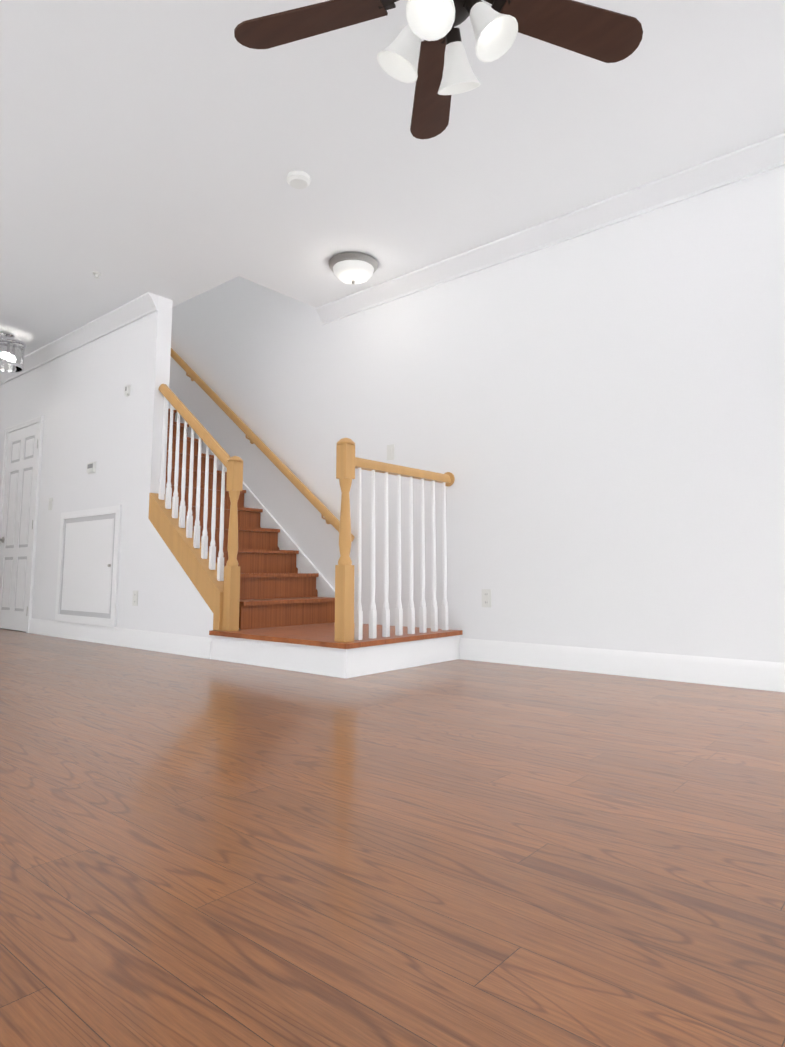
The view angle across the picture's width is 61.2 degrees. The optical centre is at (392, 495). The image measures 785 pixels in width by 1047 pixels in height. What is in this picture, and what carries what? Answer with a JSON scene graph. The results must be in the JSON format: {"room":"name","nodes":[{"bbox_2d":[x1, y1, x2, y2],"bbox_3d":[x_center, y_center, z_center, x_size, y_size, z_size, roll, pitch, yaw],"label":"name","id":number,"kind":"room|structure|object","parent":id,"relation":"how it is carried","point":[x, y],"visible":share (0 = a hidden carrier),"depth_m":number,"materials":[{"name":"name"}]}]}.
{"room":"living room","nodes":[
{"label":"living room","id":0,"kind":"room"},
{"bbox_2d":[0,295,212,637],"bbox_3d":[-3.514,-0.047,6.575,6.230,2.740,0.125,-6,-9,40],"label":"wall","id":1,"kind":"structure","parent":0,"point":[83,405],"depth_m":5.50,"materials":[{"name":"paint"}]},
{"bbox_2d":[0,415,43,632],"bbox_3d":[-3.777,0.289,6.622,0.916,2.082,0.082,-6,-9,40],"label":"door","id":2,"kind":"structure","parent":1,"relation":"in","point":[20,480],"depth_m":6.61,"materials":[{"name":"paint"}]},
{"bbox_2d":[48,498,52,509],"bbox_3d":[-3.197,0.081,6.197,0.070,0.115,0.011,-6,-9,40],"label":"switch","id":3,"kind":"object","parent":1,"relation":"attached to","point":[50,503],"visible":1,"depth_m":6.19,"materials":[{"name":"plastic"}]},
{"bbox_2d":[0,292,157,384],"bbox_3d":[-3.916,-1.323,6.927,5.355,0.122,0.088,-6,-9,40],"label":"crown molding","id":4,"kind":"structure","parent":1,"relation":"attached to","point":[145,304],"depth_m":5.87,"materials":[{"name":"paint"}]},
{"bbox_2d":[55,505,121,626],"bbox_3d":[-2.585,0.595,5.600,1.065,0.960,0.030,-6,-9,40],"label":"access panel","id":5,"kind":"object","parent":1,"relation":"attached to","point":[88,568],"visible":0.98,"depth_m":5.56,"materials":[{"name":"paint"}]},
{"bbox_2d":[87,461,95,473],"bbox_3d":[-2.592,-0.238,5.708,0.135,0.100,0.022,-6,-9,40],"label":"thermostat","id":6,"kind":"object","parent":1,"relation":"attached to","point":[91,467],"visible":1,"depth_m":5.69,"materials":[{"name":"plastic"}]},
{"bbox_2d":[29,618,211,658],"bbox_3d":[-2.298,1.117,5.304,2.910,0.135,0.016,-6,-9,40],"label":"baseboard","id":7,"kind":"structure","parent":1,"relation":"attached to","point":[187,645],"depth_m":5.05,"materials":[{"name":"paint"}]},
{"bbox_2d":[124,385,129,396],"bbox_3d":[-2.165,-0.856,5.414,0.060,0.090,0.022,-6,-9,40],"label":"door chime","id":8,"kind":"object","parent":1,"relation":"attached to","point":[127,390],"visible":0.98,"depth_m":5.40,"materials":[{"name":"plastic"}]},
{"bbox_2d":[132,591,137,605],"bbox_3d":[-1.963,0.784,5.060,0.070,0.115,0.008,-6,-9,40],"label":"electrical outlet","id":9,"kind":"object","parent":1,"relation":"attached to","point":[135,599],"visible":1,"depth_m":5.05,"materials":[{"name":"plastic"}]},
{"bbox_2d":[0,629,784,1046],"bbox_3d":[-2.536,1.077,3.944,11.240,0.100,4.810,-6,-9,40],"label":"floor","id":10,"kind":"structure","parent":0,"point":[196,851],"depth_m":1.33,"materials":[{"name":"brown wood"}]},
{"bbox_2d":[148,348,462,677],"bbox_3d":[-1.525,-0.334,5.497,4.290,3.061,1.093,-6,-9,40],"label":"staircase","id":11,"kind":"structure","parent":10,"relation":"on","point":[224,535],"depth_m":4.46,"materials":[{"name":"brown wood"}]},
{"bbox_2d":[0,0,784,355],"bbox_3d":[-2.585,-1.800,4.220,11.240,0.200,4.660,-6,-9,40],"label":"ceiling","id":12,"kind":"structure","parent":0,"point":[162,148],"depth_m":3.35,"materials":[{"name":"paint"}]},
{"bbox_2d":[0,331,25,372],"bbox_3d":[-3.538,-1.324,6.066,0.322,0.318,0.322,-6,-9,40],"label":"light","id":13,"kind":"object","parent":12,"relation":"hanging from","point":[12,350],"visible":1,"depth_m":6.01,"materials":[{"name":"silver metal"}]},
{"bbox_2d":[93,272,100,278],"bbox_3d":[-2.162,-1.607,4.853,0.060,0.035,0.058,-6,-9,40],"label":"sprinkler","id":14,"kind":"object","parent":12,"relation":"attached to","point":[97,274],"visible":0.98,"depth_m":4.84,"materials":[{"name":"plastic"}]},
{"bbox_2d":[287,170,309,188],"bbox_3d":[-0.520,-1.741,3.673,0.130,0.041,0.130,-6,-9,40],"label":"smoke detector","id":15,"kind":"object","parent":12,"relation":"attached to","point":[297,179],"visible":0.96,"depth_m":3.64,"materials":[{"name":"plastic"}]},
{"bbox_2d":[329,252,377,283],"bbox_3d":[-0.276,-1.565,4.687,0.350,0.156,0.350,-6,-9,40],"label":"ceiling light","id":16,"kind":"object","parent":12,"relation":"hanging from","point":[353,267],"visible":0.98,"depth_m":4.59,"materials":[{"name":"white glass"}]},
{"bbox_2d":[234,0,642,138],"bbox_3d":[0.138,-1.595,1.876,1.276,0.745,1.253,-6,-9,40],"label":"ceiling fan","id":17,"kind":"object","parent":12,"relation":"hanging from","point":[442,74],"visible":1,"depth_m":2.00,"materials":[{"name":"brown wood"}]},
{"bbox_2d":[169,165,784,662],"bbox_3d":[-1.026,-0.655,5.931,11.240,3.800,0.150,-6,-9,40],"label":"wall","id":18,"kind":"structure","parent":0,"point":[593,421],"depth_m":4.03,"materials":[{"name":"paint"}]},
{"bbox_2d":[387,444,393,460],"bbox_3d":[-0.016,-0.320,4.918,0.070,0.115,0.011,-6,-9,40],"label":"light switch","id":19,"kind":"object","parent":18,"relation":"attached to","point":[390,452],"visible":1,"depth_m":4.91,"materials":[{"name":"plastic"}]},
{"bbox_2d":[482,589,491,606],"bbox_3d":[0.605,0.663,4.274,0.070,0.115,0.008,-6,-9,40],"label":"electrical outlet","id":20,"kind":"object","parent":18,"relation":"attached to","point":[486,597],"visible":1,"depth_m":4.27,"materials":[{"name":"plastic"}]},
{"bbox_2d":[315,132,784,324],"bbox_3d":[1.227,-1.667,3.960,4.820,0.122,0.088,-6,-9,40],"label":"crown molding","id":21,"kind":"structure","parent":18,"relation":"attached to","point":[763,156],"depth_m":4.03,"materials":[{"name":"paint"}]},
{"bbox_2d":[459,638,784,691],"bbox_3d":[1.757,0.880,3.257,3.448,0.135,0.016,-6,-9,40],"label":"baseboard","id":22,"kind":"structure","parent":18,"relation":"attached to","point":[757,675],"depth_m":3.62,"materials":[{"name":"paint"}]}
]}

